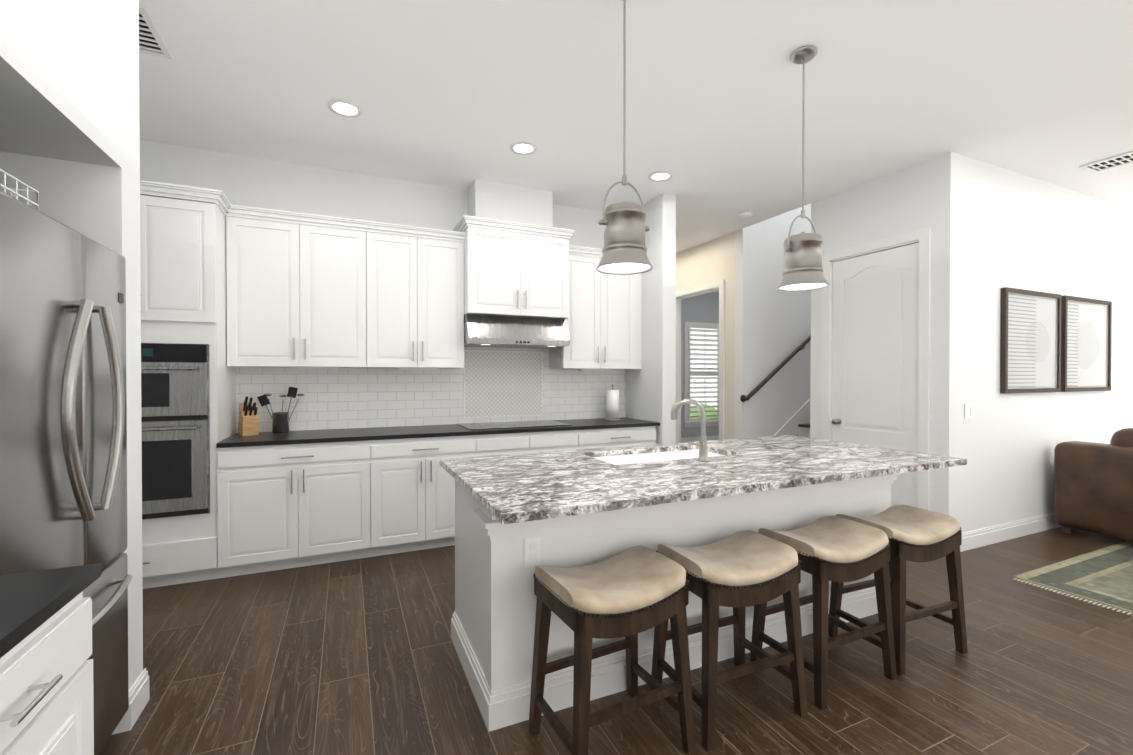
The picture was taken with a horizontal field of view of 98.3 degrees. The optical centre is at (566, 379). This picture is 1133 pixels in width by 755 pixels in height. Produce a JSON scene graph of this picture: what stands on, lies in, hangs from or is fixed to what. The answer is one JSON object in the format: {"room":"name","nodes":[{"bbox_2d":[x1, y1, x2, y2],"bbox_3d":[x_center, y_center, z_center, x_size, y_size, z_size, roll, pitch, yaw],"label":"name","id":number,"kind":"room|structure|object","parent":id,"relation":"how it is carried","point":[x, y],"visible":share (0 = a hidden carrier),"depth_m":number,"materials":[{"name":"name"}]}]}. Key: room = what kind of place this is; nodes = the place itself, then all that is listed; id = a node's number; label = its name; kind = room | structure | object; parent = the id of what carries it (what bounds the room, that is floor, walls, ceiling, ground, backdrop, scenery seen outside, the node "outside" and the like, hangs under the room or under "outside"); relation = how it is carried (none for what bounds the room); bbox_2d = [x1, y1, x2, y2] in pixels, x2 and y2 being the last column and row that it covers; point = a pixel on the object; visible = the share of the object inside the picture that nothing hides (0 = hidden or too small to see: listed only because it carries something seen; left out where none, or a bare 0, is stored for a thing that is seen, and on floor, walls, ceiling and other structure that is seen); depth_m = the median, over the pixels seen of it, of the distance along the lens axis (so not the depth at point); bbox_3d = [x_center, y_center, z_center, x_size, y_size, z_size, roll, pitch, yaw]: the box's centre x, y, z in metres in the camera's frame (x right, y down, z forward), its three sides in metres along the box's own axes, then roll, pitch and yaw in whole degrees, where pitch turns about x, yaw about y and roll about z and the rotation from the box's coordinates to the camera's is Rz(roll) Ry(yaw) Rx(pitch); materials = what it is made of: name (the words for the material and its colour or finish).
{"room":"kitchen","nodes":[
{"label":"kitchen","id":0,"kind":"room"},
{"bbox_2d":[0,0,121,167],"bbox_3d":[-0.956,-1.233,-0.815,0.860,0.910,5.450,0,0,-24],"label":"wall","id":1,"kind":"structure","parent":0,"point":[60,79],"depth_m":1.54,"materials":[{"name":"white paint"}]},
{"bbox_2d":[0,0,142,734],"bbox_3d":[-2.109,-0.182,1.760,0.860,3.050,0.180,0,0,-24],"label":"wall","id":2,"kind":"structure","parent":0,"point":[99,204],"depth_m":1.89,"materials":[{"name":"white paint"}]},
{"bbox_2d":[128,668,149,709],"bbox_3d":[-2.142,1.274,1.864,0.876,0.135,0.016,0,0,-24],"label":"baseboard","id":3,"kind":"structure","parent":2,"relation":"attached to","point":[139,695],"depth_m":1.97,"materials":[{"name":"white wood"}]},
{"bbox_2d":[140,139,603,248],"bbox_3d":[-1.361,-0.202,4.354,4.590,3.050,0.120,0,0,-24],"label":"wall","id":4,"kind":"structure","parent":0,"point":[236,179],"depth_m":3.99,"materials":[{"name":"white paint"}]},
{"bbox_2d":[228,208,311,367],"bbox_3d":[-2.225,-0.644,3.703,0.515,1.105,0.345,0,0,-24],"label":"upper cabinet","id":5,"kind":"object","parent":4,"relation":"attached to","point":[270,253],"depth_m":3.55,"materials":[{"name":"white wood"}]},
{"bbox_2d":[312,216,375,367],"bbox_3d":[-1.836,-0.646,3.878,0.577,1.105,0.345,0,0,-24],"label":"upper cabinet","id":6,"kind":"object","parent":4,"relation":"attached to","point":[343,251],"depth_m":3.75,"materials":[{"name":"white wood"}]},
{"bbox_2d":[376,224,427,367],"bbox_3d":[-1.455,-0.647,4.049,0.502,1.105,0.345,0,0,-24],"label":"upper cabinet","id":7,"kind":"object","parent":4,"relation":"attached to","point":[404,359],"depth_m":3.92,"materials":[{"name":"white wood"}]},
{"bbox_2d":[428,232,467,371],"bbox_3d":[-1.133,-0.648,4.194,0.441,1.105,0.345,0,0,-24],"label":"upper cabinet","id":8,"kind":"object","parent":4,"relation":"attached to","point":[447,322],"depth_m":4.07,"materials":[{"name":"white wood"}]},
{"bbox_2d":[456,216,527,323],"bbox_3d":[-0.670,-0.924,4.328,0.515,0.755,0.476,0,0,-24],"label":"upper cabinet","id":9,"kind":"object","parent":4,"relation":"attached to","point":[495,253],"depth_m":4.11,"materials":[{"name":"white wood"}]},
{"bbox_2d":[516,224,571,323],"bbox_3d":[-0.309,-0.925,4.490,0.514,0.755,0.476,0,0,-24],"label":"upper cabinet","id":10,"kind":"object","parent":4,"relation":"attached to","point":[549,249],"depth_m":4.30,"materials":[{"name":"white wood"}]},
{"bbox_2d":[464,314,569,348],"bbox_3d":[-0.481,-0.418,4.395,0.904,0.254,0.501,0,0,-24],"label":"range hood","id":11,"kind":"object","parent":10,"relation":"attached to","point":[481,331],"depth_m":4.22,"materials":[{"name":"silver metal"}]},
{"bbox_2d":[548,248,607,371],"bbox_3d":[0.102,-0.652,4.748,0.445,1.105,0.345,0,0,-24],"label":"upper cabinet","id":12,"kind":"object","parent":4,"relation":"attached to","point":[578,344],"depth_m":4.60,"materials":[{"name":"white wood"}]},
{"bbox_2d":[608,274,635,371],"bbox_3d":[0.399,-0.653,4.882,0.445,1.105,0.345,0,0,-24],"label":"upper cabinet","id":13,"kind":"object","parent":4,"relation":"attached to","point":[621,288],"depth_m":4.76,"materials":[{"name":"white wood"}]},
{"bbox_2d":[468,179,552,226],"bbox_3d":[-0.515,-1.533,4.500,0.720,0.390,0.290,0,0,-24],"label":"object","id":14,"kind":"structure","parent":0,"point":[500,201],"depth_m":4.36,"materials":[{"name":"white paint"}]},
{"bbox_2d":[99,526,1132,754],"bbox_3d":[2.401,1.378,3.764,10.960,0.100,11.260,0,0,-24],"label":"floor","id":15,"kind":"structure","parent":0,"point":[360,656],"depth_m":2.18,"materials":[{"name":"brown wood"}]},
{"bbox_2d":[0,571,100,754],"bbox_3d":[-1.257,0.908,0.707,0.645,0.885,0.664,0,0,-24],"label":"base cabinet","id":16,"kind":"object","parent":15,"relation":"on","point":[46,690],"depth_m":0.98,"materials":[{"name":"white wood"}]},
{"bbox_2d":[0,563,100,650],"bbox_3d":[-0.662,0.460,-0.608,0.655,0.030,3.564,0,0,-24],"label":"countertop","id":17,"kind":"structure","parent":16,"relation":"on","point":[25,597],"depth_m":1.00,"materials":[{"name":"black stone"}]},
{"bbox_2d":[0,191,131,754],"bbox_3d":[-1.832,0.441,1.298,0.922,1.810,0.830,0,0,-24],"label":"refrigerator","id":18,"kind":"object","parent":15,"relation":"on","point":[63,452],"visible":0.79,"depth_m":1.42,"materials":[{"name":"grey metal"}]},
{"bbox_2d":[0,169,38,210],"bbox_3d":[-1.747,-0.604,1.196,0.526,0.269,0.366,0,0,-24],"label":"basket","id":19,"kind":"object","parent":18,"relation":"on","point":[4,187],"visible":0.4,"depth_m":1.41,"materials":[{"name":"white metal"}]},
{"bbox_2d":[140,180,239,588],"bbox_3d":[-2.784,0.069,3.292,0.840,2.525,0.647,0,0,-24],"label":"tall cabinet","id":20,"kind":"object","parent":15,"relation":"on","point":[190,395],"depth_m":3.11,"materials":[{"name":"white wood"}]},
{"bbox_2d":[141,343,209,519],"bbox_3d":[-2.742,0.322,3.199,0.760,1.100,0.543,0,0,-24],"label":"wall oven","id":21,"kind":"object","parent":20,"relation":"in","point":[175,377],"depth_m":3.09,"materials":[{"name":"silver metal"}]},
{"bbox_2d":[220,436,379,577],"bbox_3d":[-1.954,0.886,3.683,0.990,0.885,0.625,0,0,-24],"label":"base cabinet","id":22,"kind":"object","parent":15,"relation":"on","point":[300,503],"depth_m":3.39,"materials":[{"name":"white wood"}]},
{"bbox_2d":[220,416,659,443],"bbox_3d":[-0.828,0.425,4.180,3.454,0.030,0.635,0,0,-24],"label":"countertop","id":23,"kind":"structure","parent":22,"relation":"on","point":[405,429],"depth_m":3.86,"materials":[{"name":"black stone"}]},
{"bbox_2d":[238,396,258,435],"bbox_3d":[-2.350,0.270,3.627,0.100,0.286,0.207,0,1,-44],"label":"knife block","id":24,"kind":"object","parent":23,"relation":"on","point":[248,422],"visible":1,"depth_m":3.59,"materials":[{"name":"brown wood"}]},
{"bbox_2d":[257,387,303,432],"bbox_3d":[-2.198,0.234,3.782,0.313,0.356,0.135,0,0,-24],"label":"utensil crock","id":25,"kind":"object","parent":23,"relation":"on","point":[280,422],"visible":1,"depth_m":3.73,"materials":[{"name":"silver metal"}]},
{"bbox_2d":[460,420,563,427],"bbox_3d":[-0.471,0.404,4.367,0.901,0.006,0.515,0,0,-24],"label":"cooktop","id":26,"kind":"object","parent":23,"relation":"in","point":[483,423],"depth_m":4.34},
{"bbox_2d":[605,384,619,419],"bbox_3d":[0.460,0.227,4.880,0.150,0.353,0.150,0,0,-24],"label":"paper towel holder","id":27,"kind":"object","parent":23,"relation":"on","point":[612,404],"visible":1,"depth_m":4.83,"materials":[{"name":"white paper"}]},
{"bbox_2d":[380,432,483,555],"bbox_3d":[-1.202,0.883,4.021,0.902,0.885,0.625,0,0,-24],"label":"base cabinet","id":28,"kind":"object","parent":15,"relation":"on","point":[417,494],"depth_m":3.72,"materials":[{"name":"white wood"}]},
{"bbox_2d":[484,432,539,455],"bbox_3d":[-0.642,0.881,4.272,0.571,0.885,0.625,0,0,-24],"label":"base cabinet","id":29,"kind":"object","parent":15,"relation":"on","point":[495,443],"depth_m":4.02,"materials":[{"name":"white wood"}]},
{"bbox_2d":[540,428,587,451],"bbox_3d":[-0.230,0.880,4.457,0.570,0.885,0.625,0,0,-24],"label":"base cabinet","id":30,"kind":"object","parent":15,"relation":"on","point":[551,439],"depth_m":4.21,"materials":[{"name":"white wood"}]},
{"bbox_2d":[528,545,695,754],"bbox_3d":[0.160,1.015,1.818,0.492,0.654,0.379,0,0,-28],"label":"bar stool","id":31,"kind":"object","parent":15,"relation":"on","point":[630,594],"visible":1,"depth_m":1.75,"materials":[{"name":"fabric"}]},
{"bbox_2d":[588,424,659,448],"bbox_3d":[0.318,0.878,4.703,0.876,0.885,0.625,0,0,-24],"label":"base cabinet","id":32,"kind":"object","parent":15,"relation":"on","point":[631,434],"depth_m":4.45,"materials":[{"name":"white wood"}]},
{"bbox_2d":[447,471,896,731],"bbox_3d":[0.655,0.893,2.705,2.458,0.885,0.792,0,0,-24],"label":"kitchen island","id":33,"kind":"object","parent":15,"relation":"on","point":[493,618],"depth_m":2.11,"materials":[{"name":"white wood"}]},
{"bbox_2d":[440,435,966,526],"bbox_3d":[0.723,0.437,2.587,2.540,0.030,1.140,0,0,-24],"label":"island countertop","id":34,"kind":"structure","parent":33,"relation":"on","point":[524,487],"depth_m":2.23,"materials":[{"name":"stone"}]},
{"bbox_2d":[592,447,727,462],"bbox_3d":[0.536,0.560,2.773,0.842,0.243,0.422,0,0,-24],"label":"sink","id":35,"kind":"object","parent":34,"relation":"in","point":[669,452],"depth_m":2.88,"materials":[{"name":"white ceramic"}]},
{"bbox_2d":[671,399,711,462],"bbox_3d":[0.650,0.262,2.547,0.169,0.318,0.173,0,0,-24],"label":"faucet","id":36,"kind":"object","parent":34,"relation":"on","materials":[{"name":"silver metal"}]},
{"bbox_2d":[650,530,806,751],"bbox_3d":[0.661,1.014,2.033,0.502,0.654,0.392,0,0,-24],"label":"bar stool","id":37,"kind":"object","parent":15,"relation":"on","point":[739,572],"visible":0.79,"depth_m":1.94,"materials":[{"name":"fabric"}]},
{"bbox_2d":[773,399,809,437],"bbox_3d":[4.198,-0.370,6.132,4.340,3.360,0.900,0,0,-24],"label":"stairs","id":38,"kind":"structure","parent":15,"relation":"on","point":[797,423],"depth_m":5.98,"materials":[{"name":"white"}]},
{"bbox_2d":[750,516,896,709],"bbox_3d":[1.174,1.012,2.257,0.499,0.654,0.388,0,0,-24],"label":"bar stool","id":39,"kind":"object","parent":15,"relation":"on","point":[833,548],"visible":0.77,"depth_m":2.16,"materials":[{"name":"fabric"}]},
{"bbox_2d":[828,505,967,675],"bbox_3d":[1.663,1.010,2.477,0.505,0.654,0.396,0,0,-24],"label":"bar stool","id":40,"kind":"object","parent":15,"relation":"on","point":[915,534],"visible":0.65,"depth_m":2.39,"materials":[{"name":"fabric"}]},
{"bbox_2d":[1013,540,1132,615],"bbox_3d":[4.954,1.327,2.839,3.290,0.013,2.412,0,0,-24],"label":"rug","id":41,"kind":"object","parent":15,"relation":"on","point":[1103,577],"visible":1,"depth_m":3.26,"materials":[{"name":"green fabric"}]},
{"bbox_2d":[1054,428,1132,540],"bbox_3d":[5.072,0.859,3.426,1.020,0.918,2.180,0,0,-24],"label":"sofa","id":42,"kind":"object","parent":15,"relation":"on","point":[1093,487],"visible":1,"depth_m":3.96,"materials":[{"name":"brown leather"}]},
{"bbox_2d":[139,0,1132,291],"bbox_3d":[2.401,-1.782,3.741,10.960,0.120,11.260,0,0,-24],"label":"ceiling","id":43,"kind":"structure","parent":0,"point":[461,94],"depth_m":2.93,"materials":[{"name":"white paint"}]},
{"bbox_2d":[139,5,172,59],"bbox_3d":[-2.137,-1.705,2.373,0.270,0.012,0.400,0,0,-24],"label":"ceiling vent","id":44,"kind":"object","parent":43,"relation":"in","point":[151,41],"visible":0.25,"depth_m":2.45,"materials":[{"name":"white metal"}]},
{"bbox_2d":[328,100,361,117],"bbox_3d":[-1.403,-1.713,3.107,0.200,0.007,0.200,0,0,-24],"label":"recessed light","id":45,"kind":"object","parent":43,"relation":"in","point":[343,108],"visible":1,"depth_m":3.10,"materials":[{"name":"white plastic"}]},
{"bbox_2d":[510,142,536,154],"bbox_3d":[-0.320,-1.717,3.649,0.200,0.007,0.200,0,0,-24],"label":"recessed light","id":46,"kind":"object","parent":43,"relation":"in","point":[518,147],"visible":1,"depth_m":3.65,"materials":[{"name":"white plastic"}]},
{"bbox_2d":[596,0,652,274],"bbox_3d":[0.252,-1.093,2.135,0.257,1.226,0.245,0,0,-24],"label":"pendant light","id":47,"kind":"object","parent":43,"relation":"hanging from","point":[624,248],"visible":1,"depth_m":2.07,"materials":[{"name":"silver metal"}]},
{"bbox_2d":[649,171,671,181],"bbox_3d":[0.798,-1.721,4.162,0.200,0.007,0.200,0,0,-24],"label":"recessed light","id":48,"kind":"object","parent":43,"relation":"in","point":[664,175],"visible":1,"depth_m":4.16,"materials":[{"name":"white plastic"}]},
{"bbox_2d":[739,212,751,217],"bbox_3d":[1.877,-1.714,5.128,0.130,0.034,0.130,0,0,-24],"label":"smoke detector","id":49,"kind":"object","parent":43,"relation":"attached to","point":[745,215],"visible":1,"depth_m":5.09,"materials":[{"name":"white plastic"}]},
{"bbox_2d":[778,46,828,290],"bbox_3d":[1.247,-1.097,2.581,0.257,1.226,0.245,0,0,-24],"label":"pendant light","id":50,"kind":"object","parent":43,"relation":"hanging from","point":[803,270],"visible":1,"depth_m":2.53,"materials":[{"name":"silver metal"}]},
{"bbox_2d":[1079,151,1132,172],"bbox_3d":[4.352,-1.716,3.839,0.260,0.012,0.400,0,0,-24],"label":"ceiling vent","id":51,"kind":"object","parent":43,"relation":"in","point":[1111,162],"visible":0.98,"depth_m":3.90,"materials":[{"name":"white metal"}]},
{"bbox_2d":[625,193,675,443],"bbox_3d":[0.826,-0.206,4.904,0.150,3.050,0.670,0,0,-24],"label":"wall","id":52,"kind":"structure","parent":0,"point":[650,390],"depth_m":4.63,"materials":[{"name":"white paint"}]},
{"bbox_2d":[681,292,718,437],"bbox_3d":[2.207,-0.241,9.640,6.490,3.050,0.120,0,0,-24],"label":"wall","id":53,"kind":"structure","parent":0,"point":[703,308],"depth_m":9.74,"materials":[{"name":"grey paint"}]},
{"bbox_2d":[681,435,718,441],"bbox_3d":[2.235,1.217,9.589,6.250,0.135,0.016,0,0,-24],"label":"baseboard","id":54,"kind":"structure","parent":53,"relation":"attached to","point":[693,439],"depth_m":9.74,"materials":[{"name":"white"}]},
{"bbox_2d":[683,322,718,427],"bbox_3d":[2.746,-0.090,9.784,0.970,2.075,0.068,0,0,-24],"label":"window","id":55,"kind":"structure","parent":53,"relation":"in","point":[701,363],"depth_m":9.77,"materials":[{"name":"white"}]},
{"bbox_2d":[676,232,734,439],"bbox_3d":[1.346,-0.224,7.335,0.120,3.050,3.380,0,0,-24],"label":"wall","id":56,"kind":"structure","parent":0,"point":[713,260],"depth_m":5.92,"materials":[{"name":"beige paint"}]},
{"bbox_2d":[735,203,810,438],"bbox_3d":[4.304,-1.645,6.734,5.035,5.900,0.120,0,0,-24],"label":"wall","id":57,"kind":"structure","parent":0,"point":[772,327],"depth_m":5.82,"materials":[{"name":"white paint"}]},
{"bbox_2d":[740,335,810,401],"bbox_3d":[3.693,-1.067,6.350,3.668,2.651,0.089,0,0,-24],"label":"handrail","id":58,"kind":"object","parent":57,"relation":"attached to","point":[744,398],"visible":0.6,"depth_m":5.76,"materials":[{"name":"brown wood"}]},
{"bbox_2d":[810,152,1132,532],"bbox_3d":[4.952,-1.634,5.293,5.035,5.900,1.220,0,0,-24],"label":"wall","id":59,"kind":"structure","parent":0,"point":[995,229],"depth_m":4.07,"materials":[{"name":"white paint"}]},
{"bbox_2d":[832,243,918,507],"bbox_3d":[2.656,0.109,4.269,0.108,2.414,0.782,0,0,-24],"label":"pantry door","id":60,"kind":"structure","parent":59,"relation":"in","point":[875,326],"depth_m":4.22,"materials":[{"name":"white wood"}]},
{"bbox_2d":[965,403,973,418],"bbox_3d":[3.140,0.247,3.818,0.116,0.116,0.009,0,0,-24],"label":"light switch","id":61,"kind":"object","parent":59,"relation":"attached to","point":[969,410],"visible":1,"depth_m":3.81,"materials":[{"name":"white plastic"}]},
{"bbox_2d":[960,512,1060,551],"bbox_3d":[5.124,1.253,4.715,4.891,0.135,0.016,0,0,-24],"label":"baseboard","id":62,"kind":"structure","parent":59,"relation":"attached to","point":[973,539],"depth_m":4.04,"materials":[{"name":"white wood"}]},
{"bbox_2d":[1000,287,1061,393],"bbox_3d":[3.958,-0.315,4.166,0.900,0.860,0.035,0,0,-24],"label":"picture frame","id":63,"kind":"object","parent":59,"relation":"attached to","point":[1030,351],"visible":1,"depth_m":4.15,"materials":[{"name":"brown wood"}]},
{"bbox_2d":[1008,294,1055,387],"bbox_3d":[3.955,-0.315,4.172,0.806,0.766,0.012,0,0,-24],"label":"print","id":64,"kind":"object","parent":63,"relation":"attached to","point":[1031,317],"depth_m":4.17},
{"bbox_2d":[1061,295,1111,391],"bbox_3d":[4.847,-0.318,4.565,0.900,0.860,0.035,0,0,-24],"label":"picture frame","id":65,"kind":"object","parent":59,"relation":"attached to","point":[1086,338],"visible":0.9,"depth_m":4.56,"materials":[{"name":"white paper"}]},
{"bbox_2d":[1067,302,1106,385],"bbox_3d":[4.844,-0.318,4.572,0.806,0.766,0.012,0,0,-24],"label":"print","id":66,"kind":"object","parent":65,"relation":"attached to","point":[1086,321],"depth_m":4.57}
]}

